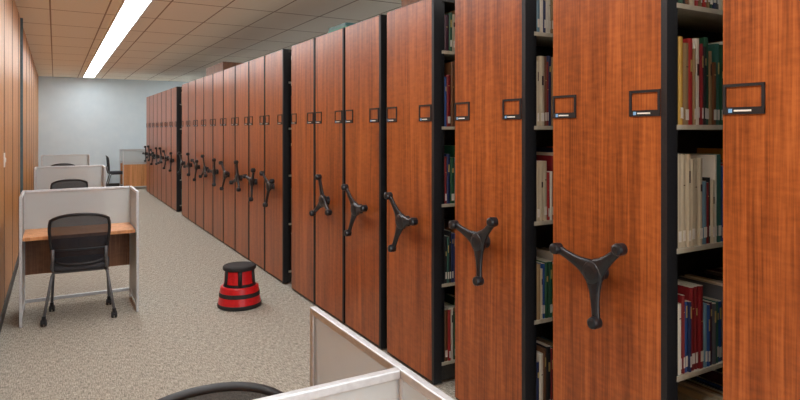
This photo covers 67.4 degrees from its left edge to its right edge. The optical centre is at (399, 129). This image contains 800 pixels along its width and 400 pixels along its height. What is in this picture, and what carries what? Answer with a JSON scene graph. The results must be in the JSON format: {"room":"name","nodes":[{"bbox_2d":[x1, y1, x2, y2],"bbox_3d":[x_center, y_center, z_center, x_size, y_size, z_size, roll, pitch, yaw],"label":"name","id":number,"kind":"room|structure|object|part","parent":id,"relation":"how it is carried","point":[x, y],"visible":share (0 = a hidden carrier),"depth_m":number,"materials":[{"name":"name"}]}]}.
{"room":"library stacks","nodes":[
{"label":"library stacks","id":0,"kind":"room"},
{"bbox_2d":[0,0,37,314],"bbox_3d":[-4.478,0.095,6.884,0.100,3.150,22.400,0,0,-30],"label":"wall","id":1,"kind":"structure","parent":0,"point":[8,3],"depth_m":6.22,"materials":[{"name":"brown wood"}]},
{"bbox_2d":[0,254,18,332],"bbox_3d":[-4.429,1.620,6.912,0.012,0.100,22.400,0,0,-30],"label":"baseboard","id":2,"kind":"structure","parent":1,"relation":"attached to","point":[4,309],"depth_m":5.78,"materials":[{"name":"rubber"}]},
{"bbox_2d":[4,0,36,302],"bbox_3d":[-5.109,0.045,8.085,0.003,3.050,18.310,0,0,-30],"label":"trim","id":3,"kind":"structure","parent":1,"relation":"attached to","point":[4,0],"depth_m":7.55,"materials":[{"name":"brown wood"}]},
{"bbox_2d":[20,18,22,193],"bbox_3d":[-5.032,0.095,7.979,0.030,3.150,0.050,0,0,-30],"label":"trim","id":4,"kind":"structure","parent":1,"relation":"attached to","point":[21,19],"depth_m":7.96,"materials":[{"name":"wood"}]},
{"bbox_2d":[38,76,187,182],"bbox_3d":[-6.618,0.095,18.631,8.100,3.150,0.100,0,0,-30],"label":"wall","id":5,"kind":"structure","parent":0,"point":[98,118],"depth_m":17.31,"materials":[{"name":"white paint"}]},
{"bbox_2d":[106,183,122,186],"bbox_3d":[-6.590,1.620,18.582,7.900,0.100,0.012,0,0,-30],"label":"baseboard","id":6,"kind":"structure","parent":5,"relation":"attached to","point":[110,184],"depth_m":17.55,"materials":[{"name":"rubber"}]},
{"bbox_2d":[15,0,400,81],"bbox_3d":[-1.035,-1.530,8.921,8.100,0.100,22.500,0,0,-30],"label":"ceiling","id":7,"kind":"structure","parent":0,"point":[173,40],"depth_m":8.96,"materials":[{"name":"tile"}]},
{"bbox_2d":[83,0,153,77],"bbox_3d":[-3.331,-1.465,7.428,0.290,0.030,21.440,0,0,-30],"label":"recessed light","id":8,"kind":"object","parent":7,"relation":"in","point":[129,12],"visible":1,"depth_m":8.83,"materials":[{"name":"white paint"}]},
{"bbox_2d":[0,187,456,399],"bbox_3d":[-1.035,1.720,8.921,8.100,0.100,22.500,0,0,-30],"label":"floor","id":9,"kind":"structure","parent":0,"point":[178,339],"depth_m":4.96,"materials":[{"name":"carpet"}]},
{"bbox_2d":[51,163,74,165],"bbox_3d":[-7.360,1.195,13.100,0.588,0.949,0.510,0,0,-30],"label":"chair","id":10,"kind":"object","parent":9,"relation":"on","point":[58,164],"visible":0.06,"depth_m":12.89,"materials":[{"name":"fabric"}]},
{"bbox_2d":[41,154,89,165],"bbox_3d":[-7.401,1.117,13.278,0.930,1.106,0.600,0,0,-30],"label":"study carrel","id":11,"kind":"object","parent":9,"relation":"on","point":[76,159],"visible":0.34,"depth_m":13.51,"materials":[{"name":"grey fabric"}]},
{"bbox_2d":[50,179,87,188],"bbox_3d":[-4.948,1.195,8.950,0.588,0.949,0.510,0,0,-34],"label":"chair","id":12,"kind":"object","parent":9,"relation":"on","point":[65,183],"visible":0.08,"depth_m":8.75,"materials":[{"name":"fabric"}]},
{"bbox_2d":[34,165,105,189],"bbox_3d":[-5.008,1.117,9.117,0.930,1.106,0.600,0,0,-30],"label":"study carrel","id":13,"kind":"object","parent":9,"relation":"on","point":[95,175],"visible":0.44,"depth_m":9.33,"materials":[{"name":"grey fabric"}]},
{"bbox_2d":[40,213,116,326],"bbox_3d":[-2.881,1.195,5.409,0.588,0.949,0.510,0,0,-27],"label":"chair","id":14,"kind":"object","parent":9,"relation":"on","point":[78,242],"visible":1,"depth_m":5.22,"materials":[{"name":"fabric"}]},
{"bbox_3d":[-2.881,1.417,5.409,0.563,0.373,0.473,0,0,-27],"label":"leg frame","id":15,"kind":"part","parent":14,"relation":"part of","materials":[{"name":"grey metal"}]},
{"bbox_3d":[-2.841,0.984,5.330,0.491,0.528,0.329,0,0,-27],"label":"frame","id":16,"kind":"part","parent":14,"relation":"part of","materials":[{"name":"black plastic"}]},
{"bbox_3d":[-2.892,1.204,5.431,0.470,0.063,0.450,0,0,-27],"label":"seat","id":17,"kind":"part","parent":14,"relation":"part of","materials":[{"name":"fabric"}]},
{"bbox_2d":[19,186,138,327],"bbox_3d":[-2.950,1.117,5.537,0.930,1.106,0.600,0,0,-30],"label":"study carrel","id":18,"kind":"object","parent":9,"relation":"on","point":[120,203],"visible":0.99,"depth_m":5.68,"materials":[{"name":"silver metal"}]},
{"bbox_3d":[-3.094,1.160,5.787,0.886,0.380,0.010,0,0,-30],"label":"modesty panel","id":19,"kind":"part","parent":18,"relation":"part of","materials":[{"name":"laminate"}]},
{"bbox_2d":[105,155,122,186],"bbox_3d":[-8.018,1.195,16.903,0.510,0.949,0.588,0,0,-30],"label":"chair","id":20,"kind":"object","parent":9,"relation":"on","point":[109,172],"visible":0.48,"depth_m":16.69,"materials":[{"name":"fabric"}]},
{"bbox_3d":[-8.095,0.984,16.859,0.329,0.528,0.491,0,0,-30],"label":"frame","id":21,"kind":"part","parent":20,"relation":"part of","materials":[{"name":"black plastic"}]},
{"bbox_3d":[-8.018,1.417,16.903,0.473,0.373,0.563,0,0,-30],"label":"leg frame","id":22,"kind":"part","parent":20,"relation":"part of","materials":[{"name":"grey metal"}]},
{"bbox_3d":[-7.997,1.204,16.915,0.450,0.063,0.470,0,0,-30],"label":"seat","id":23,"kind":"part","parent":20,"relation":"part of","materials":[{"name":"fabric"}]},
{"bbox_2d":[120,149,145,186],"bbox_3d":[-7.582,1.117,17.137,0.700,1.106,0.930,0,0,-30],"label":"study carrel","id":24,"kind":"object","parent":9,"relation":"on","point":[132,164],"visible":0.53,"depth_m":16.73,"materials":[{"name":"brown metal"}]},
{"bbox_2d":[157,382,283,399],"bbox_3d":[-0.440,1.195,1.477,0.588,0.949,0.510,0,0,-30],"label":"chair","id":25,"kind":"object","parent":9,"relation":"on","point":[224,390],"visible":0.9,"depth_m":1.71,"materials":[{"name":"plastic"}]},
{"bbox_2d":[217,261,261,310],"bbox_3d":[-1.524,1.475,5.699,0.410,0.390,0.410,0,0,-30],"label":"step stool","id":26,"kind":"object","parent":9,"relation":"on","point":[239,291],"visible":1,"depth_m":5.57,"materials":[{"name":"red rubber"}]},
{"bbox_2d":[254,306,407,399],"bbox_3d":[-0.536,1.117,1.434,0.950,1.106,0.580,0,0,-30],"label":"study carrel","id":27,"kind":"object","parent":9,"relation":"on","point":[344,365],"visible":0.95,"depth_m":1.59,"materials":[{"name":"silver metal"}]},
{"bbox_2d":[401,369,453,399],"bbox_3d":[-0.251,1.117,0.938,0.950,1.106,0.566,0,0,-30],"label":"study carrel","id":28,"kind":"object","parent":9,"relation":"on","point":[415,387],"visible":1,"depth_m":1.35,"materials":[{"name":"silver metal"}]},
{"bbox_3d":[-1.148,1.666,9.780,2.800,0.008,16.900,0,0,-30],"label":"rails","id":29,"kind":"object","parent":9,"relation":"on","visible":0},
{"bbox_2d":[142,96,149,192],"bbox_3d":[-5.144,0.393,16.715,3.714,2.525,0.640,0,0,-30],"label":"shelving","id":30,"kind":"object","parent":29,"relation":"on","point":[147,98],"visible":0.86,"depth_m":15.78,"materials":[{"name":"brown wood"}]},
{"bbox_3d":[-6.658,0.388,15.858,0.007,2.504,0.608,0,0,-30],"label":"panel","id":31,"kind":"part","parent":30,"relation":"part of","materials":[{"name":"brown wood"}]},
{"bbox_3d":[-6.629,0.393,15.861,0.061,2.525,0.640,0,0,-30],"label":"frame","id":32,"kind":"part","parent":30,"relation":"part of","materials":[{"name":"brown wood"}]},
{"bbox_2d":[146,95,153,195],"bbox_3d":[-4.813,0.393,16.139,3.714,2.525,0.640,0,0,-30],"label":"shelving","id":33,"kind":"object","parent":29,"relation":"on","point":[151,97],"visible":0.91,"depth_m":15.28,"materials":[{"name":"brown wood"}]},
{"bbox_3d":[-6.327,0.388,15.282,0.007,2.504,0.608,0,0,-30],"label":"panel","id":34,"kind":"part","parent":33,"relation":"part of","materials":[{"name":"brown wood"}]},
{"bbox_2d":[149,93,157,197],"bbox_3d":[-4.482,0.393,15.563,3.714,2.525,0.640,0,0,-30],"label":"shelving","id":35,"kind":"object","parent":29,"relation":"on","point":[153,153],"visible":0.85,"depth_m":14.67,"materials":[{"name":"brown wood"}]},
{"bbox_3d":[-5.996,0.388,14.707,0.007,2.504,0.608,0,0,-30],"label":"panel","id":36,"kind":"part","parent":35,"relation":"part of","materials":[{"name":"brown wood"}]},
{"bbox_2d":[153,92,161,200],"bbox_3d":[-4.151,0.393,14.988,3.714,2.525,0.640,0,0,-30],"label":"shelving","id":37,"kind":"object","parent":29,"relation":"on","point":[159,95],"visible":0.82,"depth_m":14.10,"materials":[{"name":"brown wood"}]},
{"bbox_3d":[-5.665,0.388,14.131,0.007,2.504,0.608,0,0,-30],"label":"panel","id":38,"kind":"part","parent":37,"relation":"part of","materials":[{"name":"brown wood"}]},
{"bbox_3d":[-5.636,0.393,14.134,0.061,2.525,0.640,0,0,-30],"label":"frame","id":39,"kind":"part","parent":37,"relation":"part of","materials":[{"name":"brown wood"}]},
{"bbox_2d":[157,91,165,203],"bbox_3d":[-3.820,0.393,14.412,3.714,2.525,0.640,0,0,-30],"label":"shelving","id":40,"kind":"object","parent":29,"relation":"on","point":[163,123],"visible":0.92,"depth_m":13.51,"materials":[{"name":"brown wood"}]},
{"bbox_3d":[-5.334,0.388,13.556,0.007,2.504,0.608,0,0,-30],"label":"panel","id":41,"kind":"part","parent":40,"relation":"part of","materials":[{"name":"brown wood"}]},
{"bbox_2d":[162,88,171,207],"bbox_3d":[-3.489,0.393,13.837,3.714,2.525,0.640,0,0,-30],"label":"shelving","id":42,"kind":"object","parent":29,"relation":"on","point":[168,92],"visible":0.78,"depth_m":12.99,"materials":[{"name":"brown wood"}]},
{"bbox_3d":[-5.003,0.388,12.980,0.007,2.504,0.608,0,0,-30],"label":"panel","id":43,"kind":"part","parent":42,"relation":"part of","materials":[{"name":"brown wood"}]},
{"bbox_2d":[166,87,181,211],"bbox_3d":[-3.158,0.393,13.261,3.714,2.525,0.640,0,0,-30],"label":"shelving","id":44,"kind":"object","parent":29,"relation":"on","point":[176,106],"visible":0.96,"depth_m":12.23,"materials":[{"name":"brown wood"}]},
{"bbox_3d":[-4.672,0.388,12.404,0.007,2.504,0.608,0,0,-30],"label":"panel","id":45,"kind":"part","parent":44,"relation":"part of","materials":[{"name":"brown wood"}]},
{"bbox_3d":[-4.643,0.393,12.407,0.061,2.525,0.640,0,0,-30],"label":"frame","id":46,"kind":"part","parent":44,"relation":"part of","materials":[{"name":"black metal"}]},
{"bbox_2d":[177,82,188,218],"bbox_3d":[-2.553,0.393,12.209,3.714,2.525,0.640,0,0,-30],"label":"shelving","id":47,"kind":"object","parent":29,"relation":"on","point":[185,87],"visible":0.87,"depth_m":11.29,"materials":[{"name":"brown wood"}]},
{"bbox_3d":[-4.067,0.388,11.353,0.007,2.504,0.608,0,0,-30],"label":"panel","id":48,"kind":"part","parent":47,"relation":"part of","materials":[{"name":"brown wood"}]},
{"bbox_3d":[-4.038,0.393,11.355,0.061,2.525,0.640,0,0,-30],"label":"frame","id":49,"kind":"part","parent":47,"relation":"part of","materials":[{"name":"brown wood"}]},
{"bbox_2d":[183,80,195,223],"bbox_3d":[-2.222,0.393,11.634,3.714,2.525,0.640,0,0,-30],"label":"shelving","id":50,"kind":"object","parent":29,"relation":"on","point":[192,85],"visible":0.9,"depth_m":10.72,"materials":[{"name":"brown wood"}]},
{"bbox_3d":[-3.736,0.388,10.777,0.007,2.504,0.608,0,0,-30],"label":"panel","id":51,"kind":"part","parent":50,"relation":"part of","materials":[{"name":"brown wood"}]},
{"bbox_3d":[-3.708,0.393,10.780,0.061,2.525,0.640,0,0,-30],"label":"frame","id":52,"kind":"part","parent":50,"relation":"part of","materials":[{"name":"brown wood"}]},
{"bbox_2d":[190,77,203,229],"bbox_3d":[-1.891,0.393,11.058,3.714,2.525,0.640,0,0,-30],"label":"shelving","id":53,"kind":"object","parent":29,"relation":"on","point":[198,164],"visible":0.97,"depth_m":10.14,"materials":[{"name":"brown wood"}]},
{"bbox_3d":[-3.405,0.388,10.201,0.007,2.504,0.608,0,0,-30],"label":"panel","id":54,"kind":"part","parent":53,"relation":"part of","materials":[{"name":"brown wood"}]},
{"bbox_3d":[-3.377,0.393,10.204,0.061,2.525,0.640,0,0,-30],"label":"frame","id":55,"kind":"part","parent":53,"relation":"part of","materials":[{"name":"brown wood"}]},
{"bbox_2d":[198,74,213,235],"bbox_3d":[-1.560,0.393,10.483,3.714,2.525,0.640,0,0,-30],"label":"shelving","id":56,"kind":"object","parent":29,"relation":"on","point":[207,157],"visible":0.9,"depth_m":9.60,"materials":[{"name":"brown wood"}]},
{"bbox_3d":[-3.074,0.388,9.626,0.007,2.504,0.608,0,0,-30],"label":"panel","id":57,"kind":"part","parent":56,"relation":"part of","materials":[{"name":"brown wood"}]},
{"bbox_3d":[-3.046,0.393,9.628,0.061,2.525,0.640,0,0,-30],"label":"frame","id":58,"kind":"part","parent":56,"relation":"part of","materials":[{"name":"brown wood"}]},
{"bbox_2d":[207,70,223,242],"bbox_3d":[-1.229,0.393,9.907,3.714,2.525,0.640,0,0,-30],"label":"shelving","id":59,"kind":"object","parent":29,"relation":"on","point":[218,78],"visible":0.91,"depth_m":9.02,"materials":[{"name":"brown wood"}]},
{"bbox_3d":[-2.743,0.388,9.050,0.007,2.504,0.608,0,0,-30],"label":"panel","id":60,"kind":"part","parent":59,"relation":"part of","materials":[{"name":"brown wood"}]},
{"bbox_3d":[-2.715,0.393,9.053,0.061,2.525,0.640,0,0,-30],"label":"frame","id":61,"kind":"part","parent":59,"relation":"part of","materials":[{"name":"brown wood"}]},
{"bbox_2d":[206,62,241,75],"bbox_3d":[-2.870,-0.961,9.885,0.380,0.180,1.200,0,0,-30],"label":"crate","id":62,"kind":"object","parent":59,"relation":"on","point":[221,66],"visible":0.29,"depth_m":9.41,"materials":[{"name":"cardboard"}]},
{"bbox_2d":[218,66,235,250],"bbox_3d":[-0.898,0.393,9.331,3.714,2.525,0.640,0,0,-30],"label":"shelving","id":63,"kind":"object","parent":29,"relation":"on","point":[229,168],"visible":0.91,"depth_m":8.44,"materials":[{"name":"brown wood"}]},
{"bbox_3d":[-2.412,0.388,8.475,0.007,2.504,0.608,0,0,-30],"label":"panel","id":64,"kind":"part","parent":63,"relation":"part of","materials":[{"name":"brown wood"}]},
{"bbox_3d":[-2.384,0.393,8.477,0.061,2.525,0.640,0,0,-30],"label":"frame","id":65,"kind":"part","parent":63,"relation":"part of","materials":[{"name":"brown wood"}]},
{"bbox_2d":[229,61,249,259],"bbox_3d":[-0.567,0.393,8.756,3.714,2.525,0.640,0,0,-30],"label":"shelving","id":66,"kind":"object","parent":29,"relation":"on","point":[242,70],"visible":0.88,"depth_m":7.86,"materials":[{"name":"brown wood"}]},
{"bbox_3d":[-2.081,0.388,7.899,0.007,2.504,0.608,0,0,-30],"label":"panel","id":67,"kind":"part","parent":66,"relation":"part of","materials":[{"name":"brown wood"}]},
{"bbox_3d":[-2.053,0.393,7.902,0.061,2.525,0.640,0,0,-30],"label":"frame","id":68,"kind":"part","parent":66,"relation":"part of","materials":[{"name":"brown wood"}]},
{"bbox_2d":[242,55,265,270],"bbox_3d":[-0.236,0.393,8.180,3.714,2.525,0.640,0,0,-30],"label":"shelving","id":69,"kind":"object","parent":29,"relation":"on","point":[256,198],"visible":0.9,"depth_m":7.28,"materials":[{"name":"brown wood"}]},
{"bbox_3d":[-1.750,0.388,7.323,0.007,2.504,0.608,0,0,-30],"label":"panel","id":70,"kind":"part","parent":69,"relation":"part of","materials":[{"name":"brown wood"}]},
{"bbox_3d":[-1.722,0.393,7.326,0.061,2.525,0.640,0,0,-30],"label":"frame","id":71,"kind":"part","parent":69,"relation":"part of","materials":[{"name":"brown wood"}]},
{"bbox_2d":[259,49,291,282],"bbox_3d":[0.095,0.393,7.604,3.714,2.525,0.640,0,0,-30],"label":"shelving","id":72,"kind":"object","parent":29,"relation":"on","point":[277,176],"visible":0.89,"depth_m":6.62,"materials":[{"name":"brown wood"}]},
{"bbox_3d":[-1.419,0.388,6.748,0.007,2.504,0.608,0,0,-30],"label":"panel","id":73,"kind":"part","parent":72,"relation":"part of","materials":[{"name":"brown wood"}]},
{"bbox_3d":[-1.391,0.393,6.750,0.061,2.525,0.640,0,0,-30],"label":"frame","id":74,"kind":"part","parent":72,"relation":"part of","materials":[{"name":"brown wood"}]},
{"bbox_2d":[291,38,315,303],"bbox_3d":[0.589,0.393,6.853,3.607,2.525,0.640,0,0,-30],"label":"shelving","id":75,"kind":"object","parent":29,"relation":"on","point":[304,53],"visible":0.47,"depth_m":5.88,"materials":[{"name":"brown wood"}]},
{"bbox_2d":[309,27,344,323],"bbox_3d":[0.873,0.393,6.252,3.714,2.525,0.640,0,0,-30],"label":"shelving","id":76,"kind":"object","parent":29,"relation":"on","point":[329,210],"visible":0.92,"depth_m":5.33,"materials":[{"name":"brown wood"}]},
{"bbox_2d":[341,14,386,348],"bbox_3d":[1.206,0.393,5.671,3.714,2.525,0.640,0,0,-30],"label":"shelving","id":77,"kind":"object","parent":29,"relation":"on","point":[365,186],"visible":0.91,"depth_m":4.75,"materials":[{"name":"brown wood"}]},
{"bbox_2d":[384,0,454,384],"bbox_3d":[1.572,0.393,5.036,3.714,2.525,0.640,0,0,-30],"label":"shelving","id":78,"kind":"object","parent":29,"relation":"on","point":[417,135],"visible":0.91,"depth_m":4.10,"materials":[{"name":"brown wood"}]},
{"bbox_3d":[0.058,0.388,4.179,0.007,2.504,0.608,0,0,-30],"label":"panel","id":79,"kind":"part","parent":78,"relation":"part of","materials":[{"name":"brown wood"}]},
{"bbox_2d":[401,0,420,6],"bbox_3d":[0.307,-0.951,4.341,0.400,0.160,0.500,0,0,-30],"label":"crate","id":80,"kind":"object","parent":78,"relation":"on","point":[403,2],"visible":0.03,"depth_m":4.38,"materials":[{"name":"cardboard"}]},
{"bbox_2d":[448,0,552,399],"bbox_3d":[2.007,0.393,4.280,3.714,2.525,0.640,0,0,-30],"label":"shelving","id":81,"kind":"object","parent":29,"relation":"on","point":[498,233],"visible":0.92,"depth_m":3.34,"materials":[{"name":"brown wood"}]},
{"bbox_2d":[181,0,722,399],"bbox_3d":[-1.600,0.292,9.775,2.537,2.476,15.413,0,0,-30],"label":"books","id":82,"kind":"object","parent":81,"relation":"in","point":[700,61],"visible":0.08,"depth_m":2.63,"materials":[{"name":"multicoloured paper"}]},
{"bbox_3d":[0.493,0.388,3.423,0.007,2.504,0.608,0,0,-30],"label":"panel","id":83,"kind":"part","parent":81,"relation":"part of","materials":[{"name":"brown wood"}]},
{"bbox_2d":[549,0,722,399],"bbox_3d":[2.424,0.393,3.554,3.714,2.525,0.640,0,0,-30],"label":"shelving","id":84,"kind":"object","parent":29,"relation":"on","point":[618,138],"visible":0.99,"depth_m":2.64,"materials":[{"name":"brown wood"}]},
{"bbox_3d":[0.910,0.388,2.698,0.007,2.504,0.608,0,0,-30],"label":"panel","id":85,"kind":"part","parent":84,"relation":"part of","materials":[{"name":"brown wood"}]},
{"bbox_3d":[0.938,0.393,2.700,0.061,2.525,0.640,0,0,-30],"label":"frame","id":86,"kind":"part","parent":84,"relation":"part of","materials":[{"name":"black metal"}]},
{"bbox_2d":[723,0,799,399],"bbox_3d":[2.903,0.393,2.829,3.607,2.525,0.640,0,0,-30],"label":"shelving","id":87,"kind":"object","parent":29,"relation":"on","point":[761,38],"visible":1,"depth_m":2.08,"materials":[{"name":"brown wood"}]}
]}

